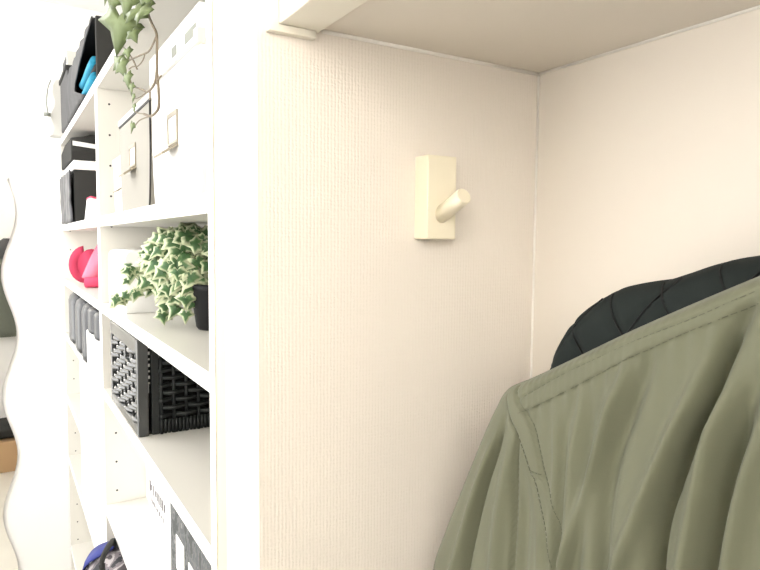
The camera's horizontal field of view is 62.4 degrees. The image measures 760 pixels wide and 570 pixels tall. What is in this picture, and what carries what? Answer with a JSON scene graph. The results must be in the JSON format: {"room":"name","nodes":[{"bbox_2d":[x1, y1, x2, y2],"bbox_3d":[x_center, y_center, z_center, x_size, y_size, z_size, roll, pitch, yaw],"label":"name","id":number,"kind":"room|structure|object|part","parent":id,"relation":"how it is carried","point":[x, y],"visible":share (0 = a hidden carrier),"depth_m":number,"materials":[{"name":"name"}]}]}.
{"room":"walk-in closet","nodes":[
{"label":"walk-in closet","id":0,"kind":"room"},
{"bbox_2d":[0,0,105,569],"bbox_3d":[-1.491,0.306,2.131,1.820,2.570,0.100,-2,5,-31],"label":"wall","id":1,"kind":"structure","parent":0,"point":[36,36],"depth_m":2.22,"materials":[{"name":"white paint"}]},
{"bbox_2d":[0,174,17,569],"bbox_3d":[-1.457,0.385,2.093,0.450,1.518,0.010,-2,5,-31],"label":"mirror","id":2,"kind":"object","parent":1,"relation":"attached to","point":[8,447],"visible":1,"depth_m":2.18,"materials":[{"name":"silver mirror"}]},
{"bbox_2d":[39,0,135,14],"bbox_3d":[-0.611,-0.919,0.598,1.820,0.100,3.470,-2,5,-31],"label":"ceiling","id":3,"kind":"structure","parent":0,"point":[96,5],"depth_m":2.20,"materials":[{"name":"white paint"}]},
{"bbox_2d":[223,0,537,569],"bbox_3d":[0.097,0.416,0.741,0.534,2.570,0.093,-2,5,-31],"label":"wall","id":4,"kind":"structure","parent":0,"point":[370,363],"depth_m":0.59,"materials":[{"name":"white paint"}]},
{"bbox_2d":[213,0,226,569],"bbox_3d":[-0.034,0.415,0.736,0.304,2.570,0.033,-2,5,-31],"label":"trim","id":5,"kind":"structure","parent":4,"relation":"attached to","point":[217,4],"depth_m":0.63,"materials":[{"name":"beige"}]},
{"bbox_2d":[266,0,315,40],"bbox_3d":[-0.074,-0.374,0.520,0.043,0.326,0.008,-2,5,-31],"label":"trim","id":6,"kind":"structure","parent":4,"relation":"attached to","point":[272,6],"depth_m":0.52,"materials":[{"name":"beige paint"}]},
{"bbox_2d":[279,0,367,32],"bbox_3d":[0.256,-0.497,-0.023,0.038,0.640,1.260,-2,5,-31],"label":"trim","id":7,"kind":"structure","parent":4,"relation":"attached to","point":[315,15],"depth_m":0.50,"materials":[{"name":"beige paint"}]},
{"bbox_2d":[414,154,470,238],"bbox_3d":[0.063,-0.083,0.595,0.034,0.080,0.058,-2,5,-31],"label":"wall hook","id":8,"kind":"object","parent":4,"relation":"attached to","point":[437,200],"visible":1,"depth_m":0.60,"materials":[{"name":"beige wood"}]},
{"bbox_2d":[323,0,759,72],"bbox_3d":[0.405,-0.197,0.089,0.316,0.020,1.260,-2,5,-31],"label":"ceiling","id":9,"kind":"structure","parent":0,"point":[538,36],"depth_m":0.53,"materials":[{"name":"white paint"}]},
{"bbox_2d":[532,9,759,377],"bbox_3d":[0.511,0.774,0.225,0.050,1.934,1.260,-2,5,-31],"label":"wall","id":10,"kind":"structure","parent":0,"point":[648,169],"depth_m":0.57,"materials":[{"name":"beige paint"}]},
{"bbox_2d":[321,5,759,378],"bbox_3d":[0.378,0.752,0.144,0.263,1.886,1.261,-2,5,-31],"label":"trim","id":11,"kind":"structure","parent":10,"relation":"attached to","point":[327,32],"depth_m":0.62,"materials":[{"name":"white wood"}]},
{"bbox_3d":[0.289,-0.069,0.315,0.191,0.079,0.034,-2,5,-31],"label":"wall hook","id":12,"kind":"object","parent":10,"relation":"attached to","visible":0},
{"bbox_2d":[433,276,759,569],"bbox_3d":[0.222,0.382,0.280,0.058,0.843,0.780,-2,5,-31],"label":"jacket","id":13,"kind":"object","parent":12,"relation":"hanging from","point":[639,450],"visible":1,"depth_m":0.36,"materials":[{"name":"green fabric"}]},
{"bbox_3d":[0.363,-0.067,0.284,0.095,0.079,0.034,-2,5,-31],"label":"wall hook","id":14,"kind":"object","parent":10,"relation":"attached to","visible":0},
{"bbox_2d":[550,256,759,369],"bbox_3d":[0.287,0.300,0.359,0.066,0.756,0.645,-2,5,-31],"label":"jacket","id":15,"kind":"object","parent":14,"relation":"hanging from","point":[627,309],"visible":0.15,"depth_m":0.45,"materials":[{"name":"grey fabric"}]},
{"bbox_3d":[-0.635,1.745,0.783,1.820,0.100,3.470,-2,5,-31],"label":"floor","id":16,"kind":"structure","parent":0,"visible":0},
{"bbox_2d":[60,81,105,569],"bbox_3d":[-0.766,0.562,1.938,0.321,2.098,0.986,-2,5,-31],"label":"shelving unit","id":17,"kind":"object","parent":16,"relation":"on","point":[85,233],"depth_m":2.16,"materials":[{"name":"white laminate"}]},
{"bbox_2d":[44,79,62,137],"bbox_3d":[-1.022,-0.604,2.186,0.268,0.190,0.074,-2,5,-31],"label":"paper bag","id":18,"kind":"object","parent":17,"relation":"on","point":[54,115],"visible":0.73,"depth_m":2.12,"materials":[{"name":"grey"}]},
{"bbox_3d":[-1.109,-0.625,2.095,0.026,0.123,0.011,-2,5,-31],"label":"cord","id":19,"kind":"part","parent":18,"relation":"part of","materials":[{"name":"grey plastic"}]},
{"bbox_2d":[59,64,76,133],"bbox_3d":[-0.883,-0.584,2.048,0.276,0.171,0.241,-2,5,-31],"label":"fabric bin","id":20,"kind":"object","parent":17,"relation":"on","point":[62,82],"visible":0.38,"depth_m":1.97,"materials":[{"name":"grey fabric"}]},
{"bbox_2d":[60,51,75,73],"bbox_3d":[-0.903,-0.690,2.031,0.219,0.043,0.230,-2,5,-31],"label":"carton","id":21,"kind":"object","parent":20,"relation":"on","point":[69,57],"visible":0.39,"depth_m":1.88,"materials":[{"name":"white cardboard"}]},
{"bbox_2d":[68,292,79,343],"bbox_3d":[-0.897,0.097,2.108,0.262,0.161,0.200,-2,5,-31],"label":"pouch","id":22,"kind":"object","parent":17,"relation":"on","point":[73,297],"visible":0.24,"depth_m":2.00,"materials":[{"name":"grey"}]},
{"bbox_2d":[59,170,96,223],"bbox_3d":[-0.904,-0.282,2.097,0.275,0.158,0.361,-2,5,-31],"label":"fabric bin","id":23,"kind":"object","parent":17,"relation":"on","point":[76,187],"visible":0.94,"depth_m":1.90,"materials":[{"name":"grey fabric"}]},
{"bbox_3d":[-1.017,-0.278,2.030,0.014,0.156,0.361,-2,5,-31],"label":"panel","id":24,"kind":"part","parent":23,"relation":"part of","materials":[{"name":"grey fabric"}]},
{"bbox_2d":[63,160,95,174],"bbox_3d":[-0.900,-0.375,2.090,0.250,0.028,0.352,-2,5,-31],"label":"carton","id":25,"kind":"object","parent":23,"relation":"on","point":[75,164],"visible":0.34,"depth_m":1.90,"materials":[{"name":"white"}]},
{"bbox_2d":[61,135,95,169],"bbox_3d":[-0.899,-0.430,2.077,0.254,0.082,0.349,-2,5,-31],"label":"storage box","id":26,"kind":"object","parent":25,"relation":"on","point":[76,148],"visible":0.31,"depth_m":1.89,"materials":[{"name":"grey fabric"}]},
{"bbox_3d":[-0.810,-0.271,1.955,0.260,0.158,0.010,-2,5,-31],"label":"panel","id":27,"kind":"part","parent":23,"relation":"part of","materials":[{"name":"grey fabric"}]},
{"bbox_3d":[-1.006,0.542,2.357,0.300,2.076,0.019,-2,5,-31],"label":"panel","id":28,"kind":"part","parent":17,"relation":"part of","materials":[{"name":"white laminate"}]},
{"bbox_2d":[75,297,86,352],"bbox_3d":[-0.792,0.111,1.932,0.262,0.161,0.170,-2,5,-31],"label":"pouch","id":29,"kind":"object","parent":17,"relation":"on","point":[80,302],"visible":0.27,"depth_m":1.83,"materials":[{"name":"grey"}]},
{"bbox_3d":[-0.957,-0.068,2.030,0.112,0.119,0.090,-3,5,-39],"label":"cap","id":30,"kind":"part","parent":17,"relation":"part of","materials":[{"name":"pink plastic"}]},
{"bbox_3d":[-0.755,0.014,1.904,0.293,0.021,0.946,-2,5,-31],"label":"shelf","id":31,"kind":"part","parent":17,"relation":"part of","materials":[{"name":"white laminate"}]},
{"bbox_3d":[-0.754,-0.176,1.891,0.293,0.021,0.946,-2,5,-31],"label":"shelf","id":32,"kind":"part","parent":17,"relation":"part of","materials":[{"name":"white laminate"}]},
{"bbox_3d":[-0.764,0.990,1.972,0.293,0.021,0.946,-2,5,-31],"label":"shelf","id":33,"kind":"part","parent":17,"relation":"part of","materials":[{"name":"white laminate"}]},
{"bbox_3d":[-0.761,0.656,1.949,0.293,0.021,0.946,-2,5,-31],"label":"shelf","id":34,"kind":"part","parent":17,"relation":"part of","materials":[{"name":"white laminate"}]},
{"bbox_3d":[-0.759,0.432,1.933,0.293,0.021,0.946,-2,5,-31],"label":"shelf","id":35,"kind":"part","parent":17,"relation":"part of","materials":[{"name":"white laminate"}]},
{"bbox_3d":[-0.944,-0.066,2.044,0.085,0.105,0.085,-2,5,-31],"label":"crown","id":36,"kind":"part","parent":17,"relation":"part of","materials":[{"name":"red fabric"}]},
{"bbox_2d":[81,302,92,361],"bbox_3d":[-0.703,0.121,1.785,0.262,0.161,0.136,-2,5,-31],"label":"pouch","id":37,"kind":"object","parent":17,"relation":"on","point":[84,313],"visible":0.16,"depth_m":1.69,"materials":[{"name":"grey"}]},
{"bbox_2d":[65,15,113,121],"bbox_3d":[-0.662,-0.540,1.688,0.287,0.138,0.595,-2,5,-31],"label":"fabric bin","id":38,"kind":"object","parent":17,"relation":"on","point":[97,40],"visible":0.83,"depth_m":1.55,"materials":[{"name":"grey fabric"}]},
{"bbox_2d":[79,56,95,101],"bbox_3d":[-0.713,-0.501,1.540,0.023,0.062,0.290,-2,5,-30],"label":"cloth","id":39,"kind":"object","parent":38,"relation":"in","point":[89,76],"visible":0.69,"depth_m":1.48,"materials":[{"name":"teal fabric"}]},
{"bbox_3d":[-0.505,-0.522,1.442,0.272,0.138,0.012,-2,5,-31],"label":"panel","id":40,"kind":"part","parent":38,"relation":"part of","materials":[{"name":"grey fabric"}]},
{"bbox_2d":[82,244,98,287],"bbox_3d":[-0.785,-0.068,1.830,0.154,0.149,0.046,-2,5,-31],"label":"cloth","id":41,"kind":"object","parent":17,"relation":"on","point":[90,275],"visible":0.17,"depth_m":1.80,"materials":[{"name":"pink fabric"}]},
{"bbox_2d":[85,196,96,219],"bbox_3d":[-0.789,-0.221,1.857,0.148,0.072,0.105,-2,5,-31],"label":"storage box","id":42,"kind":"object","parent":17,"relation":"on","point":[91,204],"visible":0.26,"depth_m":1.79,"materials":[{"name":"white"}]},
{"bbox_2d":[81,436,104,544],"bbox_3d":[-0.666,0.562,1.761,0.261,0.193,0.535,-2,5,-31],"label":"storage box","id":43,"kind":"object","parent":17,"relation":"on","point":[92,490],"visible":0.14,"depth_m":1.68,"materials":[{"name":"white"}]},
{"bbox_2d":[87,330,100,383],"bbox_3d":[-0.597,0.169,1.609,0.256,0.095,0.255,-2,5,-31],"label":"storage box","id":44,"kind":"object","parent":17,"relation":"on","point":[93,346],"visible":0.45,"depth_m":1.52,"materials":[{"name":"white"}]},
{"bbox_2d":[88,306,98,333],"bbox_3d":[-0.628,0.083,1.658,0.262,0.066,0.117,-2,5,-31],"label":"pouch","id":45,"kind":"object","parent":44,"relation":"on","point":[92,310],"visible":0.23,"depth_m":1.56,"materials":[{"name":"grey"}]},
{"bbox_2d":[94,312,99,340],"bbox_3d":[-0.565,0.091,1.553,0.262,0.066,0.102,-2,5,-31],"label":"pouch","id":46,"kind":"object","parent":44,"relation":"on","point":[96,315],"visible":0.18,"depth_m":1.47,"materials":[{"name":"grey"}]},
{"bbox_2d":[95,0,217,569],"bbox_3d":[-0.275,0.621,1.144,0.300,2.098,0.884,-2,5,-31],"label":"shelving unit","id":47,"kind":"object","parent":16,"relation":"on","point":[183,463],"visible":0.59,"depth_m":1.06,"materials":[{"name":"white laminate"}]},
{"bbox_2d":[82,538,126,569],"bbox_3d":[-0.508,0.665,1.353,0.275,0.323,0.247,-2,5,-31],"label":"backpack","id":48,"kind":"object","parent":47,"relation":"on","point":[107,555],"visible":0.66,"depth_m":1.31,"materials":[{"name":"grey fabric"}]},
{"bbox_2d":[113,156,121,212],"bbox_3d":[-0.410,-0.201,1.303,0.277,0.116,0.188,-2,5,-31],"label":"storage box","id":49,"kind":"object","parent":47,"relation":"on","point":[116,162],"visible":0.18,"depth_m":1.28,"materials":[{"name":"white"}]},
{"bbox_3d":[-0.402,-0.252,1.304,0.259,0.014,0.188,-2,5,-31],"label":"lid","id":50,"kind":"part","parent":49,"relation":"part of","materials":[{"name":"white"}]},
{"bbox_2d":[98,0,161,132],"bbox_3d":[-0.295,-0.374,0.917,0.185,0.315,0.442,-2,5,-31],"label":"ivy","id":51,"kind":"object","parent":47,"relation":"on","point":[124,26],"visible":1,"depth_m":0.91,"materials":[{"name":"green plant"}]},
{"bbox_3d":[-0.498,0.605,1.515,0.300,2.076,0.019,-2,5,-31],"label":"panel","id":52,"kind":"part","parent":47,"relation":"part of","materials":[{"name":"white laminate"}]},
{"bbox_2d":[118,93,154,210],"bbox_3d":[-0.294,-0.209,1.092,0.294,0.163,0.276,-2,5,-31],"label":"storage box","id":53,"kind":"object","parent":47,"relation":"on","point":[136,150],"visible":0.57,"depth_m":1.00,"materials":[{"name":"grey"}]},
{"bbox_3d":[-0.286,-0.287,1.092,0.276,0.009,0.276,-2,5,-31],"label":"lid","id":54,"kind":"part","parent":53,"relation":"part of","materials":[{"name":"white"}]},
{"bbox_3d":[-0.277,0.531,1.137,0.293,0.021,0.845,-2,5,-31],"label":"shelf","id":55,"kind":"part","parent":47,"relation":"part of","materials":[{"name":"white laminate"}]},
{"bbox_2d":[108,249,193,313],"bbox_3d":[-0.425,-0.016,1.347,0.262,0.120,0.218,-2,5,-31],"label":"storage box","id":56,"kind":"object","parent":47,"relation":"on","point":[116,257],"visible":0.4,"depth_m":1.21,"materials":[{"name":"white"}]},
{"bbox_3d":[-0.273,0.073,1.105,0.293,0.021,0.845,-2,5,-31],"label":"shelf","id":57,"kind":"part","parent":47,"relation":"part of","materials":[{"name":"white laminate"}]},
{"bbox_3d":[-0.275,0.264,1.118,0.293,0.021,0.845,-2,5,-31],"label":"shelf","id":58,"kind":"part","parent":47,"relation":"part of","materials":[{"name":"white laminate"}]},
{"bbox_3d":[-0.272,-0.117,1.092,0.293,0.021,0.845,-2,5,-31],"label":"shelf","id":59,"kind":"part","parent":47,"relation":"part of","materials":[{"name":"white laminate"}]},
{"bbox_2d":[146,465,170,539],"bbox_3d":[-0.387,0.388,1.376,0.189,0.230,0.302,-2,5,-31],"label":"storage box","id":60,"kind":"object","parent":47,"relation":"on","point":[160,503],"visible":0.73,"depth_m":1.34,"materials":[{"name":"white cardboard"}]},
{"bbox_2d":[109,223,208,330],"bbox_3d":[-0.327,-0.018,1.025,0.200,0.171,0.206,-2,5,-31],"label":"ivy","id":61,"kind":"object","parent":47,"relation":"on","point":[173,263],"visible":0.77,"depth_m":0.98,"materials":[{"name":"green plant"}]},
{"bbox_2d":[110,320,209,436],"bbox_3d":[-0.370,0.161,1.242,0.265,0.166,0.309,-2,5,-31],"label":"wicker basket","id":62,"kind":"object","parent":47,"relation":"on","point":[173,402],"visible":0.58,"depth_m":1.09,"materials":[{"name":"black wicker"}]},
{"bbox_3d":[-0.474,0.164,1.179,0.018,0.166,0.300,-2,5,-31],"label":"frame","id":63,"kind":"part","parent":62,"relation":"part of","materials":[{"name":"black wicker"}]},
{"bbox_3d":[-0.287,0.170,1.129,0.240,0.164,0.012,-2,5,-31],"label":"panel","id":64,"kind":"part","parent":62,"relation":"part of","materials":[{"name":"black wicker"}]},
{"bbox_2d":[149,1,207,203],"bbox_3d":[-0.151,-0.212,0.854,0.294,0.204,0.266,-2,5,-31],"label":"storage box","id":65,"kind":"object","parent":47,"relation":"on","point":[179,128],"visible":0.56,"depth_m":0.75,"materials":[{"name":"white cardboard"},{"name":"nickel"}]},
{"bbox_3d":[-0.143,-0.295,0.853,0.276,0.039,0.265,-2,5,-31],"label":"lid","id":66,"kind":"part","parent":65,"relation":"part of","materials":[{"name":"white"}]},
{"bbox_2d":[170,502,211,569],"bbox_3d":[-0.152,0.423,0.911,0.247,0.228,0.229,-2,5,-31],"label":"file box","id":67,"kind":"object","parent":47,"relation":"on","point":[186,554],"visible":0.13,"depth_m":0.87,"materials":[{"name":"black"}]},
{"bbox_2d":[192,285,208,330],"bbox_3d":[-0.257,0.033,1.006,0.094,0.072,0.094,-2,5,-31],"label":"pot","id":68,"kind":"object","parent":47,"relation":"on","point":[200,293],"depth_m":0.97,"materials":[{"name":"black plastic"}]},
{"bbox_3d":[-0.052,0.659,0.776,0.300,2.076,0.020,-2,5,-31],"label":"panel","id":69,"kind":"part","parent":47,"relation":"part of","materials":[{"name":"white laminate"}]}
]}

